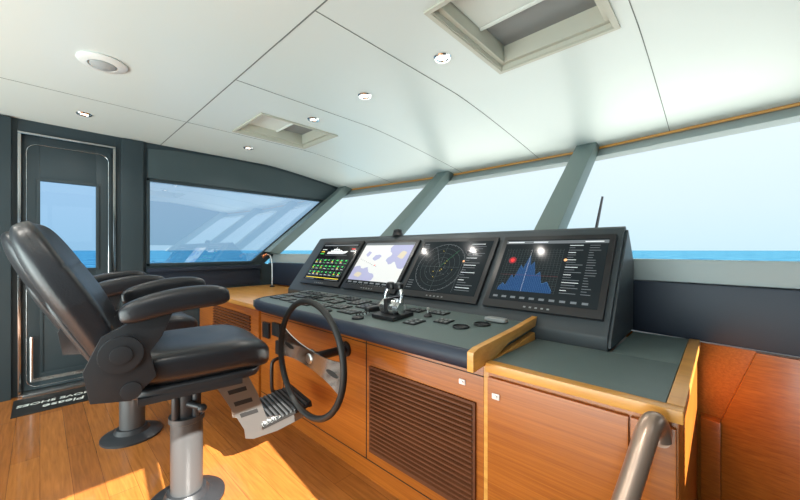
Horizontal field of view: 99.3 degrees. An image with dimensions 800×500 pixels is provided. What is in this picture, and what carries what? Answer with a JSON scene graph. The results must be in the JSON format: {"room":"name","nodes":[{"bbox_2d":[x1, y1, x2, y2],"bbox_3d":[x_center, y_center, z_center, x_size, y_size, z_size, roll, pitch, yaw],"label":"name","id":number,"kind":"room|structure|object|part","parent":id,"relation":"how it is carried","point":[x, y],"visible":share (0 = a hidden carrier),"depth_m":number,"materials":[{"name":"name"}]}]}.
{"room":"control cabin","nodes":[
{"label":"control cabin","id":0,"kind":"room"},
{"bbox_2d":[11,117,337,397],"bbox_3d":[-2.935,0.040,3.294,0.090,2.420,5.960,0,0,43],"label":"wall","id":1,"kind":"structure","parent":0,"point":[17,124],"depth_m":3.21,"materials":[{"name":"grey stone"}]},
{"bbox_2d":[23,380,84,398],"bbox_3d":[-3.003,1.235,3.097,0.120,0.030,0.580,0,0,43],"label":"trim","id":2,"kind":"structure","parent":1,"relation":"attached to","point":[56,388],"depth_m":3.00,"materials":[{"name":"silver metal"}]},
{"bbox_2d":[21,135,111,392],"bbox_3d":[-3.027,0.115,3.120,0.114,2.270,0.660,0,0,43],"label":"door","id":3,"kind":"structure","parent":1,"relation":"in","point":[43,363],"depth_m":3.04,"materials":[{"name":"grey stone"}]},
{"bbox_3d":[-3.032,1.135,3.125,0.008,0.030,0.500,0,0,43],"label":"kick rail","id":4,"kind":"part","parent":3,"relation":"part of","materials":[{"name":"silver metal"}]},
{"bbox_2d":[18,131,115,397],"bbox_3d":[-3.029,0.120,3.121,0.050,2.260,0.640,0,0,43],"label":"trim","id":5,"kind":"structure","parent":1,"relation":"attached to","point":[20,133],"depth_m":2.99,"materials":[{"name":"silver metal"}]},
{"bbox_2d":[0,115,142,401],"bbox_3d":[-3.066,0.070,3.053,0.050,2.360,1.230,0,0,43],"label":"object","id":6,"kind":"structure","parent":1,"relation":"attached to","point":[131,150],"depth_m":2.83,"materials":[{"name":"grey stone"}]},
{"bbox_2d":[146,265,261,285],"bbox_3d":[-2.207,0.310,3.948,0.070,0.240,1.190,0,0,43],"label":"trim","id":7,"kind":"structure","parent":1,"relation":"attached to","point":[236,274],"depth_m":4.02,"materials":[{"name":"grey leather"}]},
{"bbox_2d":[146,178,323,265],"bbox_3d":[-1.892,-0.301,4.345,0.042,0.942,2.200,0,0,43],"label":"trim","id":8,"kind":"structure","parent":1,"relation":"attached to","point":[148,180],"depth_m":3.89,"materials":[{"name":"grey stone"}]},
{"bbox_2d":[148,149,335,199],"bbox_3d":[-1.789,-0.922,4.419,0.030,0.345,2.430,0,0,43],"label":"trim","id":9,"kind":"structure","parent":1,"relation":"attached to","point":[169,165],"depth_m":4.08,"materials":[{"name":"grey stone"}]},
{"bbox_2d":[264,186,351,254],"bbox_3d":[-1.264,-0.465,4.880,0.180,1.048,1.339,0,0,43],"label":"trim","id":10,"kind":"structure","parent":1,"relation":"attached to","point":[290,236],"depth_m":4.75,"materials":[{"name":"grey"}]},
{"bbox_2d":[270,254,799,288],"bbox_3d":[0.234,0.107,2.943,5.180,0.115,0.339,0,0,43],"label":"trim","id":11,"kind":"structure","parent":1,"relation":"attached to","point":[778,274],"depth_m":1.65,"materials":[{"name":"grey"}]},
{"bbox_2d":[343,106,799,197],"bbox_3d":[1.008,-0.882,3.762,5.180,0.134,0.424,0,0,43],"label":"trim","id":12,"kind":"structure","parent":1,"relation":"attached to","point":[789,115],"depth_m":2.83,"materials":[{"name":"grey"}]},
{"bbox_2d":[352,102,799,189],"bbox_3d":[1.020,-0.943,3.774,5.180,0.020,0.280,0,0,43],"label":"trim","id":13,"kind":"structure","parent":1,"relation":"attached to","point":[798,103],"depth_m":2.86,"materials":[{"name":"brown wood"}]},
{"bbox_2d":[0,389,698,499],"bbox_3d":[-1.345,1.280,1.270,5.300,0.060,5.200,0,0,43],"label":"floor","id":14,"kind":"structure","parent":0,"point":[52,454],"depth_m":2.01,"materials":[{"name":"brown wood"}]},
{"bbox_2d":[10,386,88,418],"bbox_3d":[-2.731,1.245,2.971,0.410,0.009,0.870,0,0,43],"label":"door mat","id":15,"kind":"object","parent":14,"relation":"on","point":[36,404],"visible":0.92,"depth_m":2.79,"materials":[{"name":"black rubber"}]},
{"bbox_2d":[0,231,197,448],"bbox_3d":[-1.808,0.570,2.309,0.719,1.360,1.170,0,0,44],"label":"chair","id":16,"kind":"object","parent":14,"relation":"on","point":[133,429],"visible":0.24,"depth_m":2.18,"materials":[{"name":"grey leather"}]},
{"bbox_2d":[0,231,46,307],"bbox_3d":[-2.095,0.216,2.015,0.550,0.653,0.349,0,0,44],"label":"cushion","id":17,"kind":"object","parent":16,"relation":"on","point":[5,239],"depth_m":1.81,"materials":[{"name":"black leather"}]},
{"bbox_3d":[-2.077,0.219,2.470,0.109,0.130,0.389,0,0,44],"label":"armrest","id":18,"kind":"part","parent":16,"relation":"part of","materials":[{"name":"black leather"}]},
{"bbox_3d":[-1.813,1.220,2.304,0.340,0.060,0.340,0,0,44],"label":"plate","id":19,"kind":"part","parent":16,"relation":"part of","materials":[{"name":"grey metal"}]},
{"bbox_3d":[-1.641,0.219,2.044,0.109,0.130,0.389,0,0,44],"label":"armrest","id":20,"kind":"part","parent":16,"relation":"part of","materials":[{"name":"black leather"}]},
{"bbox_2d":[165,312,197,330],"bbox_3d":[-1.778,0.523,2.340,0.560,0.181,0.630,0,0,44],"label":"seat cushion","id":21,"kind":"object","parent":16,"relation":"on","point":[178,320],"depth_m":2.29,"materials":[{"name":"black leather"}]},
{"bbox_2d":[9,221,311,499],"bbox_3d":[-1.062,0.570,1.707,1.170,1.360,0.719,0,0,-39],"label":"chair","id":22,"kind":"object","parent":14,"relation":"on","point":[128,350],"visible":1,"depth_m":1.47,"materials":[{"name":"grey leather"}]},
{"bbox_2d":[9,221,121,356],"bbox_3d":[-1.383,0.216,1.451,0.349,0.653,0.550,0,0,-39],"label":"cushion","id":23,"kind":"object","parent":22,"relation":"on","point":[72,296],"depth_m":1.26,"materials":[{"name":"black leather"}]},
{"bbox_3d":[-1.309,0.219,1.900,0.389,0.130,0.109,0,0,-39],"label":"armrest","id":24,"kind":"part","parent":22,"relation":"part of","materials":[{"name":"black leather"}]},
{"bbox_3d":[-0.928,0.219,1.424,0.389,0.130,0.109,0,0,-39],"label":"armrest","id":25,"kind":"part","parent":22,"relation":"part of","materials":[{"name":"black leather"}]},
{"bbox_3d":[-1.067,1.220,1.703,0.340,0.060,0.340,0,0,-39],"label":"plate","id":26,"kind":"part","parent":22,"relation":"part of","materials":[{"name":"grey metal"}]},
{"bbox_2d":[147,324,268,385],"bbox_3d":[-1.028,0.523,1.734,0.630,0.181,0.560,0,0,-39],"label":"seat cushion","id":27,"kind":"object","parent":22,"relation":"on","point":[219,354],"depth_m":1.57,"materials":[{"name":"black leather"}]},
{"bbox_3d":[-0.711,0.898,1.988,0.271,0.075,0.330,0,0,-39],"label":"footrest plate","id":28,"kind":"part","parent":22,"relation":"part of","materials":[{"name":"grey metal"}]},
{"bbox_2d":[200,285,288,397],"bbox_3d":[-1.450,0.853,3.653,1.525,0.795,0.880,0,0,43],"label":"base cabinet","id":29,"kind":"object","parent":14,"relation":"on","point":[239,311],"visible":0.27,"depth_m":3.26,"materials":[{"name":"brown wood"}]},
{"bbox_2d":[213,305,250,332],"bbox_3d":[-1.619,0.760,3.238,0.900,0.380,0.013,0,0,43],"label":"ventilation grille","id":30,"kind":"object","parent":29,"relation":"attached to","point":[222,314],"depth_m":3.21,"materials":[{"name":"brown wood"}]},
{"bbox_2d":[261,253,274,286],"bbox_3d":[-1.617,0.248,4.171,0.156,0.415,0.060,0,0,-36],"label":"gooseneck lamp","id":31,"kind":"object","parent":29,"relation":"on","point":[266,254],"visible":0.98,"depth_m":4.19,"materials":[{"name":"silver metal"}]},
{"bbox_3d":[-1.602,0.244,4.184,0.072,0.392,0.017,0,0,-28],"label":"stem","id":32,"kind":"part","parent":31,"relation":"part of","materials":[{"name":"silver metal"}]},
{"bbox_2d":[253,290,536,499],"bbox_3d":[-0.119,0.793,2.389,2.110,0.915,1.090,0,0,43],"label":"console","id":33,"kind":"object","parent":14,"relation":"on","point":[411,418],"depth_m":1.68,"materials":[{"name":"brown wood"}]},
{"bbox_3d":[-1.053,0.630,2.679,0.110,0.120,0.019,0,0,43],"label":"socket panel","id":34,"kind":"part","parent":33,"relation":"part of","materials":[{"name":"black plastic"}]},
{"bbox_3d":[-0.930,0.935,2.526,0.025,0.276,0.076,0,0,43],"label":"pull handle","id":35,"kind":"part","parent":33,"relation":"part of","materials":[{"name":"black plastic"}]},
{"bbox_3d":[-0.911,0.730,2.545,0.060,0.100,0.019,0,0,43],"label":"socket panel","id":36,"kind":"part","parent":33,"relation":"part of","materials":[{"name":"black plastic"}]},
{"bbox_3d":[-0.933,0.600,2.566,0.120,0.100,0.019,0,0,43],"label":"socket panel","id":37,"kind":"part","parent":33,"relation":"part of","materials":[{"name":"black plastic"}]},
{"bbox_2d":[270,295,285,298],"bbox_3d":[-0.984,0.380,2.745,0.120,0.013,0.080,0,0,43],"label":"keypad","id":38,"kind":"object","parent":33,"relation":"on","point":[277,296],"visible":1,"depth_m":2.73,"materials":[{"name":"black plastic"}]},
{"bbox_2d":[279,297,296,300],"bbox_3d":[-0.868,0.380,2.635,0.120,0.014,0.090,0,0,43],"label":"keypad","id":39,"kind":"object","parent":33,"relation":"on","point":[287,298],"visible":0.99,"depth_m":2.62,"materials":[{"name":"black plastic"}]},
{"bbox_2d":[283,292,301,295],"bbox_3d":[-0.903,0.372,2.860,0.110,0.015,0.120,0,0,43],"label":"keypad","id":40,"kind":"object","parent":33,"relation":"on","point":[294,293],"visible":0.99,"depth_m":2.84,"materials":[{"name":"black plastic"}]},
{"bbox_2d":[293,294,311,297],"bbox_3d":[-0.793,0.372,2.757,0.130,0.014,0.100,0,0,43],"label":"keypad","id":41,"kind":"object","parent":33,"relation":"on","point":[300,295],"visible":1,"depth_m":2.74,"materials":[{"name":"black plastic"}]},
{"bbox_2d":[302,296,323,299],"bbox_3d":[-0.677,0.372,2.647,0.110,0.015,0.120,0,0,43],"label":"keypad","id":42,"kind":"object","parent":33,"relation":"on","point":[312,297],"visible":0.84,"depth_m":2.64,"materials":[{"name":"black plastic"}]},
{"bbox_2d":[278,298,350,422],"bbox_3d":[-0.407,0.580,1.899,0.642,0.642,0.266,0,0,43],"label":"steering wheel","id":43,"kind":"object","parent":33,"relation":"attached to","point":[334,373],"visible":1,"depth_m":1.79,"materials":[{"name":"black rubber"}]},
{"bbox_2d":[316,297,333,300],"bbox_3d":[-0.562,0.371,2.566,0.100,0.014,0.100,0,0,43],"label":"keypad","id":44,"kind":"object","parent":33,"relation":"on","point":[325,298],"visible":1,"depth_m":2.55,"materials":[{"name":"black plastic"}]},
{"bbox_2d":[322,303,333,306],"bbox_3d":[-0.526,0.379,2.326,0.110,0.014,0.100,0,0,43],"label":"keypad","id":45,"kind":"object","parent":33,"relation":"on","point":[323,304],"visible":0.56,"depth_m":2.32,"materials":[{"name":"black plastic"}]},
{"bbox_2d":[321,294,338,296],"bbox_3d":[-0.567,0.365,2.735,0.120,0.014,0.090,0,0,43],"label":"keypad","id":46,"kind":"object","parent":33,"relation":"on","point":[325,295],"visible":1,"depth_m":2.71,"materials":[{"name":"black plastic"}]},
{"bbox_2d":[327,300,345,303],"bbox_3d":[-0.460,0.372,2.455,0.100,0.014,0.100,0,0,43],"label":"keypad","id":47,"kind":"object","parent":33,"relation":"on","point":[333,301],"visible":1,"depth_m":2.44,"materials":[{"name":"black plastic"}]},
{"bbox_2d":[330,304,352,308],"bbox_3d":[-0.390,0.377,2.267,0.120,0.014,0.100,0,0,43],"label":"keypad","id":48,"kind":"object","parent":33,"relation":"on","point":[341,306],"visible":1,"depth_m":2.25,"materials":[{"name":"black plastic"}]},
{"bbox_2d":[337,295,350,298],"bbox_3d":[-0.436,0.364,2.640,0.100,0.012,0.070,0,0,43],"label":"keypad","id":49,"kind":"object","parent":33,"relation":"on","point":[341,296],"visible":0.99,"depth_m":2.63,"materials":[{"name":"black plastic"}]},
{"bbox_2d":[337,308,361,314],"bbox_3d":[-0.315,0.380,2.113,0.140,0.013,0.090,0,0,43],"label":"keypad","id":50,"kind":"object","parent":33,"relation":"on","point":[347,310],"visible":0.99,"depth_m":2.10,"materials":[{"name":"black plastic"}]},
{"bbox_2d":[343,297,360,300],"bbox_3d":[-0.356,0.365,2.536,0.100,0.014,0.090,0,0,43],"label":"keypad","id":51,"kind":"object","parent":33,"relation":"on","point":[351,298],"visible":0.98,"depth_m":2.52,"materials":[{"name":"black plastic"}]},
{"bbox_3d":[-0.239,0.380,1.931,0.070,0.018,0.070,0,0,43],"label":"rotary knob","id":52,"kind":"part","parent":33,"relation":"part of","materials":[{"name":"black plastic"}]},
{"bbox_2d":[346,299,371,304],"bbox_3d":[-0.288,0.367,2.404,0.120,0.016,0.140,0,0,43],"label":"keypad","id":53,"kind":"object","parent":33,"relation":"on","point":[361,301],"visible":1,"depth_m":2.38,"materials":[{"name":"black plastic"}]},
{"bbox_2d":[355,304,371,308],"bbox_3d":[-0.220,0.371,2.243,0.120,0.014,0.100,0,0,43],"label":"keypad","id":54,"kind":"object","parent":33,"relation":"on","point":[363,306],"visible":0.68,"depth_m":2.24,"materials":[{"name":"black plastic"}]},
{"bbox_2d":[356,304,379,315],"bbox_3d":[-0.184,0.358,2.031,0.058,0.042,0.249,0,0,43],"label":"handset","id":55,"kind":"object","parent":33,"relation":"on","point":[374,308],"visible":0.81,"depth_m":2.02,"materials":[{"name":"black plastic"}]},
{"bbox_2d":[372,282,413,321],"bbox_3d":[-0.042,0.284,1.937,0.170,0.200,0.171,0,0,44],"label":"lever","id":56,"kind":"object","parent":33,"relation":"on","point":[392,309],"visible":1,"depth_m":1.89,"materials":[{"name":"silver metal"}]},
{"bbox_3d":[-0.086,0.289,1.972,0.035,0.140,0.068,0,3,43],"label":"lever","id":57,"kind":"part","parent":56,"relation":"part of","materials":[{"name":"silver metal"}]},
{"bbox_3d":[-0.054,0.207,1.970,0.058,0.046,0.040,0,3,43],"label":"knob","id":58,"kind":"part","parent":56,"relation":"part of","materials":[{"name":"black plastic"}]},
{"bbox_3d":[-0.007,0.207,1.927,0.058,0.046,0.040,0,3,43],"label":"knob","id":59,"kind":"part","parent":56,"relation":"part of","materials":[{"name":"black plastic"}]},
{"bbox_3d":[-0.004,0.289,1.895,0.035,0.140,0.068,0,3,43],"label":"lever","id":60,"kind":"part","parent":56,"relation":"part of","materials":[{"name":"silver metal"}]},
{"bbox_2d":[402,318,425,324],"bbox_3d":[0.076,0.378,1.799,0.080,0.014,0.100,0,0,43],"label":"keypad","id":61,"kind":"object","parent":33,"relation":"on","point":[414,321],"visible":1,"depth_m":1.78,"materials":[{"name":"black plastic"}]},
{"bbox_2d":[406,307,426,312],"bbox_3d":[0.096,0.366,2.082,0.120,0.013,0.080,0,0,43],"label":"keypad","id":62,"kind":"object","parent":33,"relation":"on","point":[412,309],"visible":0.96,"depth_m":2.07,"materials":[{"name":"black plastic"}]},
{"bbox_2d":[369,365,475,499],"bbox_3d":[0.070,0.860,1.618,0.654,0.464,0.018,0,0,43],"label":"ventilation grille","id":63,"kind":"object","parent":33,"relation":"attached to","point":[424,430],"depth_m":1.57,"materials":[{"name":"brown wood"}]},
{"bbox_2d":[424,307,431,316],"bbox_3d":[0.157,0.348,1.915,0.048,0.051,0.048,0,0,43],"label":"joystick","id":64,"kind":"object","parent":33,"relation":"on","point":[427,314],"visible":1,"depth_m":1.91,"materials":[{"name":"black plastic"}]},
{"bbox_2d":[429,310,450,315],"bbox_3d":[0.226,0.365,1.987,0.120,0.012,0.070,0,0,43],"label":"keypad","id":65,"kind":"object","parent":33,"relation":"on","point":[437,312],"visible":0.95,"depth_m":1.97,"materials":[{"name":"black plastic"}]},
{"bbox_2d":[433,318,454,323],"bbox_3d":[0.232,0.372,1.789,0.080,0.013,0.080,0,0,43],"label":"keypad","id":66,"kind":"object","parent":33,"relation":"on","point":[441,320],"visible":1,"depth_m":1.78,"materials":[{"name":"black plastic"}]},
{"bbox_2d":[452,324,468,328],"bbox_3d":[0.299,0.375,1.671,0.084,0.008,0.084,0,0,43],"label":"cup holder","id":67,"kind":"object","parent":33,"relation":"on","point":[457,326],"visible":1,"depth_m":1.68,"materials":[{"name":"black plastic"}]},
{"bbox_2d":[288,226,633,351],"bbox_3d":[0.087,0.163,2.641,2.804,0.574,0.560,0,0,43],"label":"housing","id":68,"kind":"object","parent":33,"relation":"on","point":[617,323],"visible":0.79,"depth_m":1.78,"materials":[{"name":"grey plastic"}]},
{"bbox_2d":[300,241,365,287],"bbox_3d":[-0.643,0.121,3.194,0.620,0.405,0.307,0,0,43],"label":"display","id":69,"kind":"object","parent":68,"relation":"attached to","point":[330,267],"visible":1,"depth_m":3.15,"materials":[{"name":"black glass"}]},
{"bbox_2d":[341,239,420,294],"bbox_3d":[-0.163,0.121,2.740,0.620,0.405,0.307,0,0,43],"label":"display","id":70,"kind":"object","parent":68,"relation":"attached to","point":[378,263],"visible":0.98,"depth_m":2.70,"materials":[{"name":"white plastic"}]},
{"bbox_2d":[392,229,402,235],"bbox_3d":[-0.019,-0.151,2.893,0.100,0.057,0.100,0,0,43],"label":"dome","id":71,"kind":"object","parent":68,"relation":"on","point":[396,232],"visible":1,"depth_m":2.86,"materials":[{"name":"black plastic"}]},
{"bbox_2d":[398,237,500,305],"bbox_3d":[0.317,0.121,2.287,0.620,0.405,0.307,0,0,43],"label":"display","id":72,"kind":"object","parent":68,"relation":"attached to","point":[454,270],"visible":0.98,"depth_m":2.24,"materials":[{"name":"black glass"}]},
{"bbox_2d":[482,234,617,321],"bbox_3d":[0.791,0.121,1.839,0.605,0.405,0.307,0,0,43],"label":"display","id":73,"kind":"object","parent":68,"relation":"attached to","point":[562,275],"visible":1,"depth_m":1.79,"materials":[{"name":"black glass"}]},
{"bbox_3d":[1.094,0.163,1.674,0.012,0.534,0.534,0,0,43],"label":"panel","id":74,"kind":"part","parent":68,"relation":"part of","materials":[{"name":"grey plastic"}]},
{"bbox_2d":[474,321,490,325],"bbox_3d":[0.411,0.369,1.702,0.084,0.008,0.084,0,0,43],"label":"cup holder","id":75,"kind":"object","parent":33,"relation":"on","point":[480,323],"visible":1,"depth_m":1.70,"materials":[{"name":"black plastic"}]},
{"bbox_2d":[484,316,507,322],"bbox_3d":[0.495,0.357,1.747,0.120,0.022,0.050,0,0,43],"label":"pad","id":76,"kind":"object","parent":33,"relation":"on","point":[487,318],"visible":1,"depth_m":1.73,"materials":[{"name":"grey plastic"}]},
{"bbox_3d":[0.473,0.793,1.500,0.028,0.915,0.609,0,0,43],"label":"trim","id":77,"kind":"part","parent":33,"relation":"part of","materials":[{"name":"brown wood"}]},
{"bbox_2d":[485,332,699,499],"bbox_3d":[0.897,0.844,1.489,0.595,0.812,1.023,0,0,43],"label":"base cabinet","id":78,"kind":"object","parent":14,"relation":"on","point":[563,419],"visible":0.98,"depth_m":1.18,"materials":[{"name":"brown wood"}]},
{"bbox_3d":[0.514,0.823,1.172,0.462,0.655,0.016,0,0,43],"label":"door","id":79,"kind":"part","parent":78,"relation":"part of","materials":[{"name":"brown wood"}]},
{"bbox_3d":[0.898,0.456,1.490,0.595,0.036,1.020,0,0,43],"label":"edge trim","id":80,"kind":"part","parent":78,"relation":"part of","materials":[{"name":"brown wood"}]},
{"bbox_2d":[611,411,671,499],"bbox_3d":[0.453,0.849,0.794,0.659,0.830,0.064,0,0,-28],"label":"grab rail","id":81,"kind":"object","parent":78,"relation":"attached to","point":[652,429],"visible":1,"depth_m":0.86,"materials":[{"name":"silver metal"}]},
{"bbox_3d":[0.724,0.823,0.974,0.106,0.655,0.016,0,0,43],"label":"door","id":82,"kind":"part","parent":78,"relation":"part of","materials":[{"name":"brown wood"}]},
{"bbox_2d":[0,0,799,188],"bbox_3d":[-0.998,-1.060,1.637,5.200,0.220,6.210,0,0,43],"label":"ceiling","id":83,"kind":"structure","parent":0,"point":[711,60],"depth_m":2.15,"materials":[{"name":"white paint"}]},
{"bbox_2d":[76,111,92,116],"bbox_3d":[-2.598,-1.115,2.798,0.104,0.008,0.104,0,0,43],"label":"recessed light","id":84,"kind":"object","parent":83,"relation":"in","point":[84,114],"visible":1,"depth_m":2.79,"materials":[{"name":"silver metal"}]},
{"bbox_2d":[75,51,127,73],"bbox_3d":[-1.772,-1.099,2.027,0.236,0.041,0.236,0,0,43],"label":"speaker","id":85,"kind":"object","parent":83,"relation":"attached to","point":[104,63],"visible":1,"depth_m":1.99},
{"bbox_2d":[232,112,337,148],"bbox_3d":[-1.091,-1.181,3.251,0.620,0.147,0.760,0,0,43],"label":"hatch","id":86,"kind":"object","parent":83,"relation":"attached to","point":[264,126],"visible":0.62,"depth_m":3.39,"materials":[{"name":"beige"}]},
{"bbox_2d":[249,115,292,131],"bbox_3d":[-1.184,-1.205,3.152,0.498,0.024,0.366,0,0,43],"label":"roller shade","id":87,"kind":"object","parent":86,"relation":"hanging from","point":[263,123],"depth_m":3.26,"materials":[{"name":"white"}]},
{"bbox_3d":[-1.091,-1.248,3.251,0.562,0.015,0.702,0,0,43],"label":"lid","id":88,"kind":"part","parent":86,"relation":"part of","materials":[{"name":"grey"}]},
{"bbox_2d":[307,117,319,121],"bbox_3d":[-0.741,-1.115,2.914,0.104,0.008,0.104,0,0,43],"label":"recessed light","id":89,"kind":"object","parent":83,"relation":"in","point":[311,119],"visible":1,"depth_m":2.90,"materials":[{"name":"silver metal"}]},
{"bbox_2d":[0,0,669,182],"bbox_3d":[-0.978,-1.039,1.659,5.000,0.171,6.070,0,0,43],"label":"trim","id":90,"kind":"structure","parent":83,"relation":"attached to","point":[319,6],"depth_m":2.29,"materials":[{"name":"grey"}]},
{"bbox_2d":[358,93,371,99],"bbox_3d":[-0.255,-1.115,2.469,0.104,0.008,0.104,0,0,43],"label":"recessed light","id":91,"kind":"object","parent":83,"relation":"in","point":[365,96],"visible":1,"depth_m":2.46,"materials":[{"name":"silver metal"}]},
{"bbox_2d":[434,53,450,63],"bbox_3d":[0.247,-1.115,1.981,0.104,0.008,0.104,0,0,43],"label":"recessed light","id":92,"kind":"object","parent":83,"relation":"in","point":[441,58],"visible":1,"depth_m":1.97,"materials":[{"name":"silver metal"}]},
{"bbox_2d":[424,0,620,73],"bbox_3d":[0.607,-1.181,1.648,0.650,0.147,0.760,0,0,43],"label":"hatch","id":93,"kind":"object","parent":83,"relation":"attached to","point":[507,35],"visible":0.92,"depth_m":1.79,"materials":[{"name":"beige"}]},
{"bbox_2d":[451,0,543,30],"bbox_3d":[0.514,-1.205,1.549,0.528,0.024,0.366,0,0,43],"label":"roller shade","id":94,"kind":"object","parent":93,"relation":"hanging from","point":[480,15],"depth_m":1.70,"materials":[{"name":"white"}]},
{"bbox_3d":[0.607,-1.248,1.648,0.592,0.015,0.702,0,0,43],"label":"lid","id":95,"kind":"part","parent":93,"relation":"part of","materials":[{"name":"grey"}]},
{"bbox_2d":[274,284,799,499],"bbox_3d":[0.237,0.855,2.946,5.180,0.790,0.330,0,0,43],"label":"wall","id":96,"kind":"structure","parent":0,"point":[721,368],"depth_m":1.65,"materials":[{"name":"brown wood"}]},
{"bbox_2d":[381,171,453,235],"bbox_3d":[0.172,-0.465,3.853,0.170,1.048,1.339,0,0,43],"label":"trim","id":97,"kind":"structure","parent":96,"relation":"attached to","point":[410,214],"depth_m":3.84,"materials":[{"name":"grey"}]},
{"bbox_2d":[268,262,799,356],"bbox_3d":[0.228,0.310,2.936,5.180,0.280,0.358,0,0,43],"label":"wall panel","id":98,"kind":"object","parent":96,"relation":"attached to","point":[767,319],"depth_m":1.62,"materials":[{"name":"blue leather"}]},
{"bbox_2d":[534,142,599,229],"bbox_3d":[1.350,-0.465,2.740,0.170,1.048,1.339,0,0,43],"label":"trim","id":99,"kind":"structure","parent":96,"relation":"attached to","point":[558,212],"depth_m":2.69,"materials":[{"name":"grey"}]},
{"bbox_2d":[701,413,719,499],"bbox_3d":[1.497,1.030,1.639,0.070,0.440,0.068,0,0,43],"label":"trim","id":100,"kind":"structure","parent":96,"relation":"attached to","point":[710,426],"depth_m":1.62,"materials":[{"name":"brown wood"}]},
{"bbox_2d":[721,352,799,499],"bbox_3d":[1.728,0.855,1.363,0.028,0.790,0.652,0,0,-37],"label":"panel","id":101,"kind":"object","parent":96,"relation":"attached to","point":[760,424],"depth_m":1.50,"materials":[{"name":"brown wood"}]},
{"label":"outside","id":102,"kind":"structure","parent":0,"visible":0},
{"bbox_2d":[73,250,799,267],"bbox_3d":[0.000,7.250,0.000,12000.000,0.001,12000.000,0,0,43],"label":"sea","id":103,"kind":"structure","parent":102,"point":[88,258],"depth_m":448.18,"materials":[{"name":"liquid"}]},
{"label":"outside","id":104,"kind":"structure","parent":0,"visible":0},
{"bbox_3d":[1.401,1.075,4.178,8.300,0.650,14.000,0,0,43],"label":"trim","id":105,"kind":"structure","parent":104,"visible":0},
{"bbox_2d":[595,196,603,226],"bbox_3d":[2.625,0.017,4.673,0.306,1.478,0.070,0,0,43],"label":"pole","id":106,"kind":"object","parent":105,"relation":"on","point":[602,197],"visible":0.34,"depth_m":4.59,"materials":[{"name":"black plastic"}]}
]}

